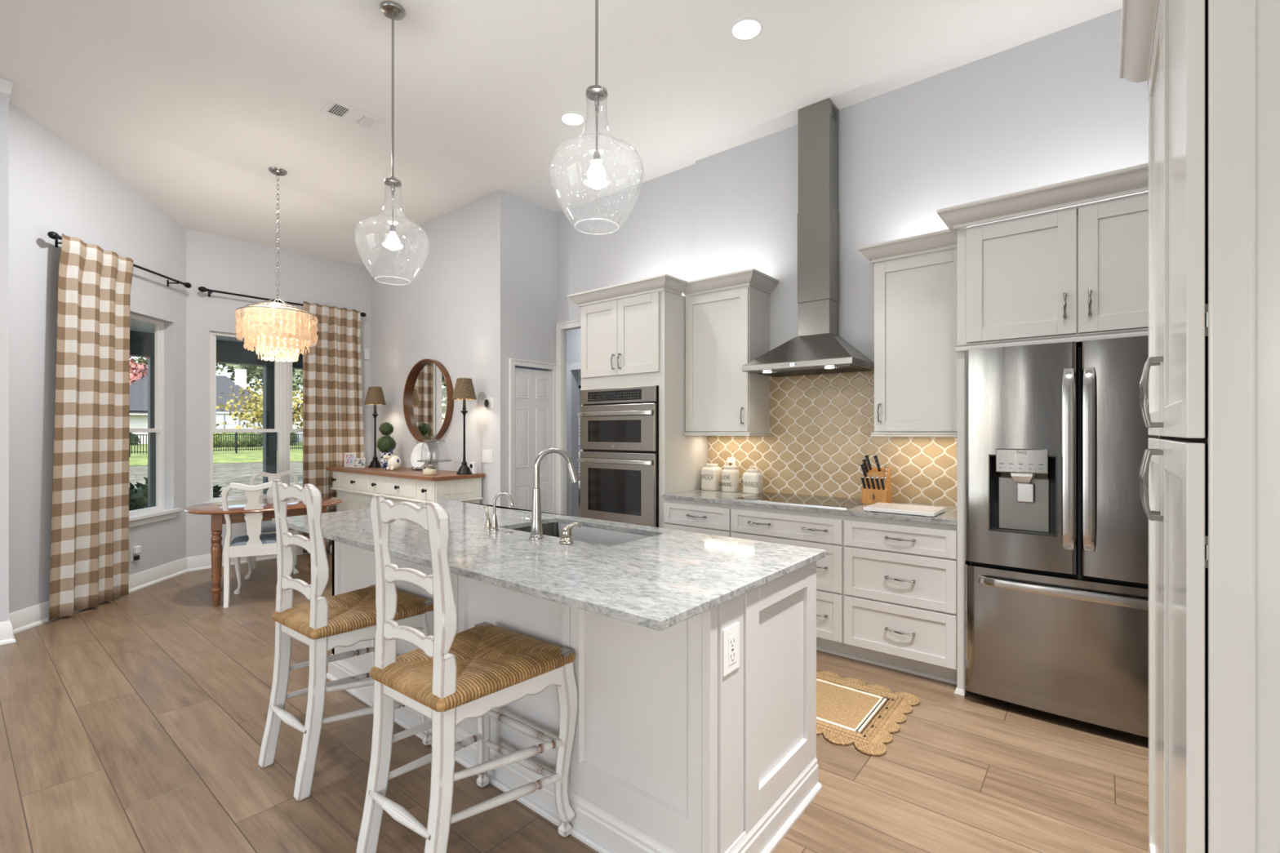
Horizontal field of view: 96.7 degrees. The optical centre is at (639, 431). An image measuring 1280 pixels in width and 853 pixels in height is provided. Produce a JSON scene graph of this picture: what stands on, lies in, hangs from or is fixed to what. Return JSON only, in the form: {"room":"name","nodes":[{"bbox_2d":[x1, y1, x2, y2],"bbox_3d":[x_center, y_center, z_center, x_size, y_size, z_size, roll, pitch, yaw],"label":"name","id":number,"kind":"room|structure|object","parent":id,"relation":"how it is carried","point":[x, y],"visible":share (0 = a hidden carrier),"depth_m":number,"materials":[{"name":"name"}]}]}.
{"room":"kitchen","nodes":[
{"label":"kitchen","id":0,"kind":"room"},
{"bbox_2d":[0,92,8,622],"bbox_3d":[-5.740,-0.475,1.875,0.130,3.720,4.900,0,0,39],"label":"wall","id":1,"kind":"structure","parent":0,"point":[4,98],"depth_m":3.72,"materials":[{"name":"grey paint"}]},
{"bbox_2d":[0,77,13,99],"bbox_3d":[-4.599,-2.254,3.293,0.190,0.088,1.300,0,0,39],"label":"trim","id":2,"kind":"structure","parent":1,"relation":"attached to","point":[6,86],"depth_m":3.72,"materials":[{"name":"white paint"}]},
{"bbox_2d":[0,617,16,645],"bbox_3d":[-4.592,1.314,3.293,0.200,0.142,1.310,0,0,39],"label":"baseboard","id":3,"kind":"structure","parent":1,"relation":"attached to","point":[6,636],"depth_m":3.71,"materials":[{"name":"white paint"}]},
{"bbox_2d":[8,102,186,613],"bbox_3d":[-4.460,-0.475,4.738,0.130,3.720,1.770,0,0,-6],"label":"wall","id":4,"kind":"structure","parent":0,"point":[54,186],"depth_m":4.20,"materials":[{"name":"grey paint"}]},
{"bbox_2d":[47,231,191,288],"bbox_3d":[-4.346,-1.408,4.817,0.112,0.077,1.489,0,0,-6],"label":"curtain rod","id":5,"kind":"object","parent":4,"relation":"attached to","point":[51,234],"visible":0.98,"depth_m":5.00,"materials":[{"name":"black metal"}]},
{"bbox_2d":[48,233,133,621],"bbox_3d":[-4.278,-0.047,4.454,0.086,2.824,0.738,0,0,-7],"label":"curtain","id":6,"kind":"object","parent":5,"relation":"hanging from","point":[89,567],"visible":1,"depth_m":4.42,"materials":[{"name":"fabric"}]},
{"bbox_2d":[130,545,141,561],"bbox_3d":[-4.396,1.065,4.971,0.044,0.130,0.072,0,0,-6],"label":"plug","id":7,"kind":"object","parent":4,"relation":"attached to","point":[135,550],"visible":1,"depth_m":4.95,"materials":[{"name":"white plastic"}]},
{"bbox_2d":[133,545,141,554],"bbox_3d":[-4.393,1.034,4.971,0.039,0.067,0.060,0,0,-6],"label":"lamp","id":8,"kind":"object","parent":7,"relation":"on","point":[136,549],"depth_m":4.95,"materials":[{"name":"white plastic"}]},
{"bbox_2d":[128,313,182,528],"bbox_3d":[-4.466,-0.107,4.987,0.180,1.875,1.026,0,0,-6],"label":"window","id":9,"kind":"structure","parent":4,"relation":"in","point":[140,517],"depth_m":5.39,"materials":[{"name":"white paint"}]},
{"bbox_2d":[8,546,329,634],"bbox_3d":[-4.134,1.314,5.552,0.716,0.142,3.324,0,0,17],"label":"baseboard","id":10,"kind":"structure","parent":4,"relation":"attached to","point":[30,617],"depth_m":5.13,"materials":[{"name":"white paint"}]},
{"bbox_2d":[186,229,371,557],"bbox_3d":[-3.952,-0.415,6.383,0.130,3.600,1.850,0,0,39],"label":"wall","id":11,"kind":"structure","parent":0,"point":[213,262],"depth_m":5.88,"materials":[{"name":"grey paint"}]},
{"bbox_2d":[204,330,302,503],"bbox_3d":[-3.963,-0.110,6.334,0.175,1.830,1.480,0,0,39],"label":"window","id":12,"kind":"structure","parent":11,"relation":"in","point":[282,371],"depth_m":6.28,"materials":[{"name":"white paint"}]},
{"bbox_2d":[197,286,366,316],"bbox_3d":[-3.872,-1.403,6.289,0.112,0.077,1.659,0,0,39],"label":"curtain rod","id":13,"kind":"object","parent":11,"relation":"attached to","point":[202,289],"visible":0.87,"depth_m":5.91,"materials":[{"name":"black metal"}]},
{"bbox_2d":[302,301,364,553],"bbox_3d":[-3.549,-0.045,6.638,0.070,2.821,0.716,0,0,39],"label":"curtain","id":14,"kind":"object","parent":13,"relation":"hanging from","point":[333,415],"visible":0.56,"depth_m":6.61,"materials":[{"name":"fabric"}]},
{"bbox_2d":[364,348,369,359],"bbox_3d":[-3.357,-0.950,6.992,0.024,0.130,0.065,0,0,39],"label":"sensor","id":15,"kind":"object","parent":11,"relation":"attached to","point":[366,352],"visible":1,"depth_m":6.98,"materials":[{"name":"white plastic"}]},
{"bbox_2d":[371,190,500,506],"bbox_3d":[-2.336,-0.475,6.318,2.699,3.720,0.130,0,0,39],"label":"wall","id":16,"kind":"structure","parent":0,"point":[448,313],"depth_m":5.95,"materials":[{"name":"grey paint"}]},
{"bbox_2d":[403,359,453,442],"bbox_3d":[-2.303,-0.330,6.160,0.904,0.904,0.071,0,0,39],"label":"mirror","id":17,"kind":"object","parent":16,"relation":"attached to","point":[428,402],"visible":1,"depth_m":6.19,"materials":[{"name":"brown wood"}]},
{"bbox_2d":[481,449,492,462],"bbox_3d":[-1.490,0.242,5.539,0.165,0.125,0.009,0,0,39],"label":"light switch","id":18,"kind":"object","parent":16,"relation":"attached to","point":[486,455],"visible":1,"depth_m":5.54,"materials":[{"name":"white plastic"}]},
{"bbox_2d":[484,397,493,408],"bbox_3d":[-1.466,-0.272,5.509,0.140,0.110,0.026,0,0,39],"label":"thermostat","id":19,"kind":"object","parent":16,"relation":"attached to","point":[489,402],"visible":1,"depth_m":5.50,"materials":[{"name":"white plastic"}]},
{"bbox_2d":[500,190,557,513],"bbox_3d":[-1.139,-0.475,5.752,0.130,3.720,0.757,0,0,39],"label":"wall","id":20,"kind":"structure","parent":0,"point":[528,229],"depth_m":5.65,"materials":[{"name":"grey paint"}]},
{"bbox_2d":[515,367,551,513],"bbox_3d":[-1.081,0.373,5.750,0.074,2.000,0.503,0,0,39],"label":"door","id":21,"kind":"structure","parent":20,"relation":"in","point":[532,387],"depth_m":5.75,"materials":[{"name":"white paint"}]},
{"bbox_2d":[508,358,557,514],"bbox_3d":[-1.060,0.339,5.724,0.028,2.092,0.624,0,0,39],"label":"trim","id":22,"kind":"structure","parent":20,"relation":"attached to","point":[513,362],"depth_m":5.53,"materials":[{"name":"white paint"}]},
{"bbox_2d":[0,0,1122,266],"bbox_3d":[-2.546,-2.160,1.783,8.200,0.520,9.050,0,0,39],"label":"ceiling","id":23,"kind":"structure","parent":0,"point":[190,104],"depth_m":3.73,"materials":[{"name":"white paint"}]},
{"bbox_2d":[235,166,318,362],"bbox_3d":[-3.194,-1.464,5.012,0.615,1.671,0.612,0,0,39],"label":"chandelier","id":24,"kind":"object","parent":23,"relation":"hanging from","point":[277,330],"visible":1,"depth_m":4.85,"materials":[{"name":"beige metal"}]},
{"bbox_2d":[320,98,384,131],"bbox_3d":[-2.090,-2.295,4.136,0.210,0.009,0.370,0,0,42],"label":"ceiling vent","id":25,"kind":"object","parent":23,"relation":"in","point":[333,108],"visible":1,"depth_m":4.13,"materials":[{"name":"metal"}]},
{"bbox_2d":[354,0,430,284],"bbox_3d":[-1.346,-1.559,3.098,0.378,1.481,0.378,0,0,39],"label":"pendant lamp","id":26,"kind":"object","parent":23,"relation":"hanging from","point":[393,10],"visible":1,"depth_m":3.09,"materials":[{"name":"silver"}]},
{"bbox_2d":[383,176,401,232],"bbox_3d":[-1.346,-1.234,3.098,0.088,0.297,0.088,0,0,39],"label":"socket","id":27,"kind":"object","parent":26,"relation":"attached to","point":[392,181],"depth_m":3.09,"materials":[{"name":"silver metal"}]},
{"bbox_2d":[560,111,585,125],"bbox_3d":[-0.494,-2.295,4.175,0.188,0.010,0.188,0,0,39],"label":"recessed light","id":28,"kind":"object","parent":23,"relation":"in","point":[568,117],"visible":1,"depth_m":4.16,"materials":[{"name":"white paint"}]},
{"bbox_2d":[550,0,643,233],"bbox_3d":[-0.173,-1.559,2.282,0.378,1.481,0.378,0,0,39],"label":"pendant lamp","id":29,"kind":"object","parent":23,"relation":"hanging from","point":[597,93],"visible":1,"depth_m":2.27,"materials":[{"name":"glass"}]},
{"bbox_2d":[586,84,607,159],"bbox_3d":[-0.173,-1.234,2.282,0.088,0.297,0.088,0,0,39],"label":"socket","id":30,"kind":"object","parent":29,"relation":"attached to","point":[597,93],"depth_m":2.27,"materials":[{"name":"silver metal"}]},
{"bbox_2d":[729,16,763,39],"bbox_3d":[0.607,-2.295,3.244,0.188,0.010,0.188,0,0,39],"label":"recessed light","id":31,"kind":"object","parent":23,"relation":"in","point":[746,28],"visible":1,"depth_m":3.23,"materials":[{"name":"white paint"}]},
{"bbox_2d":[566,328,580,516],"bbox_3d":[-0.102,-0.115,7.002,3.400,3.000,0.130,0,0,39],"label":"wall","id":32,"kind":"structure","parent":0,"point":[573,336],"depth_m":7.61,"materials":[{"name":"grey paint"}]},
{"bbox_2d":[566,363,580,515],"bbox_3d":[-0.592,0.245,7.303,1.000,2.280,0.020,0,0,39],"label":"trim","id":33,"kind":"structure","parent":32,"relation":"attached to","point":[570,367],"depth_m":7.57,"materials":[{"name":"white paint"}]},
{"bbox_2d":[0,498,1148,852],"bbox_3d":[-2.128,1.445,4.118,10.500,0.120,13.100,0,0,39],"label":"floor","id":34,"kind":"structure","parent":0,"point":[135,722],"depth_m":2.35,"materials":[{"name":"brown wood"}]},
{"bbox_2d":[221,481,293,608],"bbox_3d":[-3.177,0.895,4.746,0.444,0.981,0.497,0,0,-24],"label":"dining chair","id":35,"kind":"object","parent":34,"relation":"on","point":[255,544],"visible":0.7,"depth_m":4.54,"materials":[{"name":"white paint"}]},
{"bbox_2d":[184,496,343,606],"bbox_3d":[-3.230,1.004,4.950,1.171,0.759,0.936,0,0,-37],"label":"dining table","id":36,"kind":"object","parent":34,"relation":"on","point":[295,507],"visible":0.56,"depth_m":4.57,"materials":[{"name":"brown wood"}]},
{"bbox_2d":[244,470,298,579],"bbox_3d":[-3.625,0.895,5.623,0.444,0.981,0.497,0,0,-30],"label":"dining chair","id":37,"kind":"object","parent":34,"relation":"on","point":[268,527],"visible":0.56,"depth_m":5.68,"materials":[{"name":"white paint"}]},
{"bbox_2d":[257,480,433,801],"bbox_3d":[-1.262,0.794,2.464,0.518,1.182,0.557,0,0,37],"label":"bar stool","id":38,"kind":"object","parent":34,"relation":"on","point":[322,624],"visible":0.84,"depth_m":2.32,"materials":[{"name":"white paint"}]},
{"bbox_2d":[326,465,484,553],"bbox_3d":[-2.546,0.897,6.015,2.225,0.975,0.570,0,0,39],"label":"sideboard","id":39,"kind":"object","parent":34,"relation":"on","point":[356,486],"visible":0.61,"depth_m":5.58,"materials":[{"name":"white wood"}]},
{"bbox_2d":[343,453,355,466],"bbox_3d":[-3.330,0.328,6.535,0.125,0.164,0.037,0,0,2],"label":"photo frame","id":40,"kind":"object","parent":39,"relation":"on","point":[348,458],"visible":0.75,"depth_m":6.54,"materials":[{"name":"white plastic"}]},
{"bbox_2d":[352,457,365,467],"bbox_3d":[-3.173,0.356,6.429,0.150,0.108,0.028,0,0,9],"label":"photo frame","id":41,"kind":"object","parent":39,"relation":"on","point":[357,462],"visible":0.99,"depth_m":6.43,"materials":[{"name":"white plastic"}]},
{"bbox_2d":[353,459,364,466],"bbox_3d":[-3.172,0.357,6.432,0.126,0.084,0.019,0,0,9],"label":"picture","id":42,"kind":"object","parent":41,"relation":"attached to","point":[357,463],"depth_m":6.43},
{"bbox_2d":[364,386,386,467],"bbox_3d":[-3.025,-0.051,6.498,0.227,0.921,0.227,0,0,-26],"label":"table lamp","id":43,"kind":"object","parent":39,"relation":"on","point":[375,396],"visible":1,"depth_m":6.45,"materials":[{"name":"black metal"}]},
{"bbox_2d":[376,422,396,468],"bbox_3d":[-2.816,0.153,6.314,0.210,0.513,0.210,0,0,39],"label":"topiary","id":44,"kind":"object","parent":39,"relation":"on","point":[385,443],"visible":0.94,"depth_m":6.26,"materials":[{"name":"green plant"}]},
{"bbox_2d":[379,452,393,468],"bbox_3d":[-2.815,0.321,6.315,0.139,0.178,0.139,0,0,17],"label":"pot","id":45,"kind":"object","parent":44,"relation":"attached to","point":[384,464],"depth_m":6.26,"materials":[{"name":"ceramic"}]},
{"bbox_2d":[382,448,401,471],"bbox_3d":[-2.607,0.290,5.992,0.179,0.242,0.138,0,0,-35],"label":"figurine","id":46,"kind":"object","parent":39,"relation":"on","point":[394,462],"visible":1,"depth_m":5.95,"materials":[{"name":"beige ceramic"}]},
{"bbox_2d":[410,442,431,471],"bbox_3d":[-2.319,0.262,6.011,0.218,0.294,0.212,0,0,-14],"label":"plate","id":47,"kind":"object","parent":39,"relation":"on","point":[421,449],"visible":0.97,"depth_m":6.03,"materials":[{"name":"white ceramic"}]},
{"bbox_2d":[422,464,436,475],"bbox_3d":[-1.996,0.364,5.397,0.122,0.089,0.122,0,0,39],"label":"candle jar","id":48,"kind":"object","parent":39,"relation":"on","point":[429,469],"visible":1,"depth_m":5.35,"materials":[{"name":"beige wax"}]},
{"bbox_2d":[417,440,451,462],"bbox_3d":[-2.039,0.221,5.645,0.325,0.378,0.325,0,0,39],"label":"cake stand","id":49,"kind":"object","parent":39,"relation":"on","point":[423,460],"visible":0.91,"depth_m":5.63,"materials":[{"name":"clear glass"}]},
{"bbox_2d":[451,377,476,475],"bbox_3d":[-1.685,-0.051,5.459,0.227,0.921,0.227,0,0,-26],"label":"table lamp","id":50,"kind":"object","parent":39,"relation":"on","point":[464,389],"visible":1,"depth_m":5.41,"materials":[{"name":"black metal"}]},
{"bbox_2d":[469,462,476,474],"bbox_3d":[-1.608,0.352,5.477,0.070,0.115,0.046,0,0,39],"label":"camera","id":51,"kind":"object","parent":39,"relation":"on","point":[473,465],"visible":0.97,"depth_m":5.46,"materials":[{"name":"white plastic"}]},
{"bbox_2d":[355,494,577,852],"bbox_3d":[-0.581,0.794,1.899,0.518,1.182,0.557,0,0,37],"label":"bar stool","id":52,"kind":"object","parent":34,"relation":"on","point":[451,677],"visible":1,"depth_m":1.80,"materials":[{"name":"white paint"}]},
{"bbox_2d":[326,522,822,852],"bbox_3d":[-0.537,0.941,2.710,2.565,0.888,0.796,0,0,39],"label":"kitchen island","id":53,"kind":"object","parent":34,"relation":"on","point":[697,734],"visible":0.62,"depth_m":1.90,"materials":[{"name":"grey paint"}]},
{"bbox_2d":[271,499,826,631],"bbox_3d":[-0.627,0.484,2.671,2.641,0.026,1.094,0,0,39],"label":"island countertop","id":54,"kind":"structure","parent":53,"relation":"on","point":[662,580],"depth_m":2.11,"materials":[{"name":"stone"}]},
{"bbox_2d":[483,492,514,530],"bbox_3d":[-0.684,0.380,2.720,0.155,0.182,0.058,0,0,9],"label":"water tap","id":55,"kind":"object","parent":54,"relation":"on","point":[494,526],"visible":1,"depth_m":2.71,"materials":[{"name":"silver metal"}]},
{"bbox_2d":[511,522,559,537],"bbox_3d":[-0.293,0.614,2.727,0.793,0.232,0.429,0,0,39],"label":"sink","id":56,"kind":"object","parent":54,"relation":"in","point":[548,529],"visible":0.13,"depth_m":3.08,"materials":[{"name":"silver metal"}]},
{"bbox_2d":[521,447,579,539],"bbox_3d":[-0.395,0.270,2.537,0.256,0.400,0.085,0,0,-13],"label":"faucet","id":57,"kind":"object","parent":54,"relation":"on","point":[536,533],"visible":1,"depth_m":2.50,"materials":[{"name":"silver metal"}]},
{"bbox_2d":[559,521,581,544],"bbox_3d":[-0.299,0.426,2.403,0.088,0.089,0.062,0,0,-38],"label":"soap dispenser","id":58,"kind":"object","parent":54,"relation":"on","point":[566,539],"visible":1,"depth_m":2.38,"materials":[{"name":"silver metal"}]},
{"bbox_2d":[723,622,739,676],"bbox_3d":[0.277,0.658,1.722,0.005,0.140,0.094,0,0,39],"label":"outlet","id":59,"kind":"object","parent":53,"relation":"attached to","point":[731,629],"depth_m":1.72,"materials":[{"name":"white plastic"}]},
{"bbox_2d":[728,633,736,666],"bbox_3d":[0.279,0.659,1.720,0.002,0.085,0.044,0,0,39],"label":"receptacle","id":60,"kind":"object","parent":53,"relation":"attached to","point":[731,637],"depth_m":1.72,"materials":[{"name":"white plastic"}]},
{"bbox_2d":[567,273,707,528],"bbox_3d":[0.005,0.115,4.768,1.040,2.541,0.698,0,0,39],"label":"tall cabinet","id":61,"kind":"object","parent":34,"relation":"on","point":[637,340],"visible":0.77,"depth_m":4.45,"materials":[{"name":"grey paint"}]},
{"bbox_2d":[577,385,658,527],"bbox_3d":[-0.060,0.204,4.709,0.791,1.102,0.551,0,0,39],"label":"oven","id":62,"kind":"object","parent":61,"relation":"in","point":[619,459],"visible":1,"depth_m":4.50,"materials":[{"name":"silver"}]},
{"bbox_2d":[589,391,639,399],"bbox_3d":[-0.214,-0.284,4.549,0.530,0.046,0.001,0,0,39],"label":"control panel","id":63,"kind":"object","parent":62,"relation":"attached to","point":[593,395],"depth_m":4.54,"materials":[{"name":"grey"}]},
{"bbox_2d":[663,498,731,537],"bbox_3d":[0.586,0.943,4.319,0.575,0.884,0.656,0,0,39],"label":"base cabinet","id":64,"kind":"object","parent":34,"relation":"on","point":[710,518],"visible":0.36,"depth_m":4.08,"materials":[{"name":"white paint"}]},
{"bbox_2d":[662,488,956,525],"bbox_3d":[1.128,0.486,3.888,1.960,0.030,0.644,0,0,39],"label":"countertop","id":65,"kind":"structure","parent":64,"relation":"on","point":[948,517],"depth_m":3.61,"materials":[{"name":"stone"}]},
{"bbox_2d":[701,463,722,490],"bbox_3d":[0.579,0.364,4.595,0.140,0.212,0.125,0,0,39],"label":"canister","id":66,"kind":"object","parent":65,"relation":"on","point":[711,473],"visible":0.99,"depth_m":4.55,"materials":[{"name":"beige ceramic"}]},
{"bbox_2d":[720,462,738,492],"bbox_3d":[0.710,0.358,4.476,0.136,0.224,0.137,0,0,39],"label":"canister","id":67,"kind":"object","parent":65,"relation":"on","point":[730,473],"visible":1,"depth_m":4.42,"materials":[{"name":"beige ceramic"}]},
{"bbox_2d":[739,466,763,493],"bbox_3d":[0.860,0.366,4.348,0.156,0.208,0.113,0,0,39],"label":"canister","id":68,"kind":"object","parent":65,"relation":"on","point":[753,479],"visible":1,"depth_m":4.30,"materials":[{"name":"beige ceramic"}]},
{"bbox_2d":[733,492,862,509],"bbox_3d":[1.115,0.467,3.904,0.782,0.007,0.519,0,0,39],"label":"cooktop","id":69,"kind":"object","parent":65,"relation":"in","point":[781,498],"visible":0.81,"depth_m":3.85,"materials":[{"name":"glass"}]},
{"bbox_2d":[861,467,892,504],"bbox_3d":[1.555,0.355,3.732,0.150,0.231,0.188,0,0,35],"label":"knife block","id":70,"kind":"object","parent":65,"relation":"on","point":[868,496],"visible":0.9,"depth_m":3.68,"materials":[{"name":"brown wood"}]},
{"bbox_2d":[862,457,868,472],"bbox_3d":[1.482,0.225,3.736,0.066,0.107,0.021,0,0,-37],"label":"knife","id":71,"kind":"object","parent":70,"relation":"in","point":[864,460],"visible":1,"depth_m":3.73,"materials":[{"name":"black plastic"}]},
{"bbox_2d":[864,453,871,470],"bbox_3d":[1.503,0.201,3.747,0.068,0.112,0.021,0,0,-37],"label":"knife","id":72,"kind":"object","parent":70,"relation":"in","point":[866,455],"visible":1,"depth_m":3.74,"materials":[{"name":"black plastic"}]},
{"bbox_2d":[873,453,880,471],"bbox_3d":[1.544,0.207,3.701,0.073,0.121,0.021,0,0,-37],"label":"knife","id":73,"kind":"object","parent":70,"relation":"on","point":[875,456],"visible":1,"depth_m":3.69,"materials":[{"name":"black plastic"}]},
{"bbox_2d":[862,502,946,516],"bbox_3d":[1.559,0.459,3.355,0.382,0.024,0.298,0,0,39],"label":"cutting board","id":74,"kind":"object","parent":65,"relation":"on","point":[928,511],"visible":1,"depth_m":3.29,"materials":[{"name":"white"}]},
{"bbox_2d":[730,505,848,657],"bbox_3d":[1.108,0.943,3.893,0.773,0.884,0.656,0,0,39],"label":"base cabinet","id":75,"kind":"object","parent":34,"relation":"on","point":[825,531],"visible":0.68,"depth_m":3.52,"materials":[{"name":"white paint"}]},
{"bbox_2d":[816,671,919,756],"bbox_3d":[0.658,1.374,3.139,1.499,0.022,0.713,0,0,39],"label":"rug","id":76,"kind":"object","parent":34,"relation":"on","point":[846,706],"visible":0.34,"depth_m":2.78,"materials":[{"name":"fabric"}]},
{"bbox_2d":[844,515,956,684],"bbox_3d":[1.646,0.943,3.455,0.614,0.884,0.656,0,0,39],"label":"base cabinet","id":77,"kind":"object","parent":34,"relation":"on","point":[900,576],"visible":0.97,"depth_m":3.22,"materials":[{"name":"white paint"}]},
{"bbox_2d":[936,163,1147,696],"bbox_3d":[2.285,0.115,2.865,1.274,2.541,0.771,0,0,39],"label":"tall cabinet","id":78,"kind":"object","parent":34,"relation":"on","point":[1077,273],"visible":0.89,"depth_m":2.74,"materials":[{"name":"grey paint"}]},
{"bbox_2d":[965,335,1159,737],"bbox_3d":[2.229,0.469,2.879,0.926,1.772,0.760,0,0,39],"label":"refrigerator","id":79,"kind":"object","parent":34,"relation":"on","point":[1057,436],"visible":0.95,"depth_m":2.67,"materials":[{"name":"grey metal"}]},
{"bbox_2d":[1119,0,1279,852],"bbox_3d":[1.463,0.112,1.140,0.750,2.546,1.216,0,0,39],"label":"pantry cabinet","id":80,"kind":"object","parent":34,"relation":"on","point":[1211,374],"visible":1,"depth_m":0.91,"materials":[{"name":"white wood"}]},
{"bbox_2d":[557,8,1147,514],"bbox_3d":[1.260,-0.475,4.280,5.450,3.720,0.130,0,0,39],"label":"wall","id":81,"kind":"structure","parent":0,"point":[1054,108],"depth_m":3.89,"materials":[{"name":"grey paint"}]},
{"bbox_2d":[555,319,580,515],"bbox_3d":[-0.306,0.127,5.544,1.415,2.517,0.088,0,0,39],"label":"door frame","id":82,"kind":"structure","parent":81,"relation":"in","point":[575,323],"depth_m":5.94,"materials":[{"name":"white paint"}]},
{"bbox_2d":[683,268,779,435],"bbox_3d":[0.688,-0.561,4.393,0.636,1.189,0.418,0,0,39],"label":"upper cabinet","id":83,"kind":"object","parent":81,"relation":"attached to","point":[726,330],"visible":0.97,"depth_m":4.29,"materials":[{"name":"grey paint"}]},
{"bbox_2d":[742,97,874,377],"bbox_3d":[1.167,-1.354,3.949,0.767,1.888,0.486,0,0,39],"label":"range hood","id":84,"kind":"object","parent":81,"relation":"attached to","point":[818,348],"visible":0.99,"depth_m":3.97,"materials":[{"name":"silver metal"}]},
{"bbox_2d":[707,369,956,506],"bbox_3d":[1.329,0.013,4.135,1.960,0.916,0.007,0,0,39],"label":"tile backsplash","id":85,"kind":"structure","parent":81,"relation":"attached to","point":[821,426],"depth_m":4.08,"materials":[{"name":"beige tile"}]},
{"bbox_2d":[727,457,735,466],"bbox_3d":[0.739,0.270,4.606,0.072,0.120,0.006,0,0,39],"label":"outlet","id":86,"kind":"object","parent":85,"relation":"attached to","point":[730,460],"visible":0.52,"depth_m":4.60,"materials":[{"name":"white plastic"}]},
{"bbox_2d":[857,229,956,437],"bbox_3d":[1.728,-0.561,3.546,0.598,1.189,0.418,0,0,39],"label":"upper cabinet","id":87,"kind":"object","parent":81,"relation":"attached to","point":[915,296],"visible":0.88,"depth_m":3.43,"materials":[{"name":"grey paint"}]},
{"label":"outside","id":88,"kind":"structure","parent":0,"visible":0},
{"bbox_3d":[-7.184,1.885,9.148,28.725,0.800,89.775,0,0,39],"label":"bank","id":89,"kind":"object","parent":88,"visible":0},
{"bbox_2d":[128,476,222,511],"bbox_3d":[-7.268,1.160,8.820,1.427,1.094,1.409,0,0,39],"label":"bush","id":90,"kind":"object","parent":89,"relation":"on","point":[138,498],"visible":0.06,"depth_m":8.34,"materials":[{"name":"green plant"}]},
{"bbox_2d":[129,318,302,507],"bbox_3d":[-5.905,-0.195,5.774,4.950,3.440,13.500,0,0,39],"label":"porch","id":91,"kind":"object","parent":89,"relation":"on","point":[229,350],"visible":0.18,"depth_m":8.32,"materials":[{"name":"grey concrete"}]},
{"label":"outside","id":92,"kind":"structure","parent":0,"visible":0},
{"bbox_2d":[128,461,302,497],"bbox_3d":[-17.587,2.120,22.403,90.028,0.650,25.738,0,0,-38],"label":"patio","id":93,"kind":"structure","parent":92,"point":[224,474],"depth_m":23.84,"materials":[{"name":"concrete"}]},
{"bbox_2d":[216,380,302,444],"bbox_3d":[-12.559,-0.076,20.077,4.186,3.737,4.045,0,0,-16],"label":"tree","id":94,"kind":"object","parent":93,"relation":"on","point":[297,411],"visible":0.38,"depth_m":19.46,"materials":[{"name":"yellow plant"}]},
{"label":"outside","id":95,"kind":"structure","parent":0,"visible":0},
{"bbox_2d":[128,455,302,466],"bbox_3d":[-25.784,1.995,32.843,90.001,0.860,3.239,0,0,-38],"label":"bank","id":96,"kind":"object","parent":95,"point":[292,458],"visible":0.02,"depth_m":33.98,"materials":[{"name":"plant"}]},
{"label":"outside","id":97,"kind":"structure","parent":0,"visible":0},
{"bbox_2d":[128,442,302,459],"bbox_3d":[-36.219,1.485,46.210,50.906,1.400,94.974,0,0,39],"label":"lawn","id":98,"kind":"structure","parent":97,"point":[292,452],"depth_m":39.14,"materials":[{"name":"plant"}]},
{"bbox_2d":[130,432,140,445],"bbox_3d":[-41.105,0.752,45.331,2.030,1.675,2.072,0,0,39],"label":"bush","id":99,"kind":"object","parent":98,"relation":"on","point":[139,440],"visible":0.09,"depth_m":45.46,"materials":[{"name":"green plant"}]},
{"bbox_2d":[129,356,147,385],"bbox_3d":[-46.928,-3.159,52.528,11.028,9.109,11.536,0,0,-26],"label":"tree","id":100,"kind":"object","parent":98,"relation":"on","point":[135,374],"visible":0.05,"depth_m":51.85,"materials":[{"name":"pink plant"}]},
{"bbox_2d":[129,410,147,415],"bbox_3d":[-50.151,-1.365,46.972,17.000,5.100,10.400,0,0,-35],"label":"house","id":101,"kind":"structure","parent":98,"relation":"on","point":[131,412],"depth_m":47.14,"materials":[{"name":"grey paint"}]},
{"bbox_2d":[129,356,231,374],"bbox_3d":[-48.271,-5.340,58.051,10.002,13.461,11.125,0,0,-8],"label":"tree","id":102,"kind":"object","parent":98,"relation":"on","point":[140,360],"visible":0.02,"depth_m":56.68,"materials":[{"name":"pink plant"}]},
{"bbox_2d":[128,432,302,457],"bbox_3d":[-27.274,0.755,38.646,0.080,1.460,18.949,0,0,27],"label":"fence","id":103,"kind":"object","parent":98,"relation":"on","point":[236,434],"visible":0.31,"depth_m":38.44,"materials":[{"name":"black metal"}]},
{"bbox_2d":[129,368,302,444],"bbox_3d":[-39.114,-2.415,53.198,17.800,7.000,12.800,0,0,-35],"label":"house","id":104,"kind":"structure","parent":98,"relation":"on","point":[138,388],"depth_m":49.38,"materials":[{"name":"grey paint"}]},
{"bbox_2d":[214,432,262,447],"bbox_3d":[-32.495,0.705,45.910,3.786,1.831,3.811,0,0,39],"label":"bush","id":105,"kind":"object","parent":98,"relation":"on","point":[254,436],"visible":0.31,"depth_m":44.94,"materials":[{"name":"green plant"}]},
{"bbox_2d":[216,363,302,396],"bbox_3d":[-40.669,-6.035,63.745,13.672,14.852,11.980,0,0,39],"label":"tree","id":106,"kind":"object","parent":98,"relation":"on","point":[252,370],"visible":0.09,"depth_m":62.32,"materials":[{"name":"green plant"}]},
{"bbox_2d":[256,428,297,445],"bbox_3d":[-31.151,0.500,48.850,3.255,2.331,3.200,0,0,39],"label":"bush","id":107,"kind":"object","parent":98,"relation":"on","point":[291,433],"visible":0.11,"depth_m":48.82,"materials":[{"name":"green plant"}]},
{"bbox_2d":[292,368,302,395],"bbox_3d":[-31.008,-4.261,60.341,13.671,11.310,11.660,0,0,39],"label":"tree","id":108,"kind":"object","parent":98,"relation":"on","point":[298,371],"visible":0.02,"depth_m":56.51,"materials":[{"name":"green plant"}]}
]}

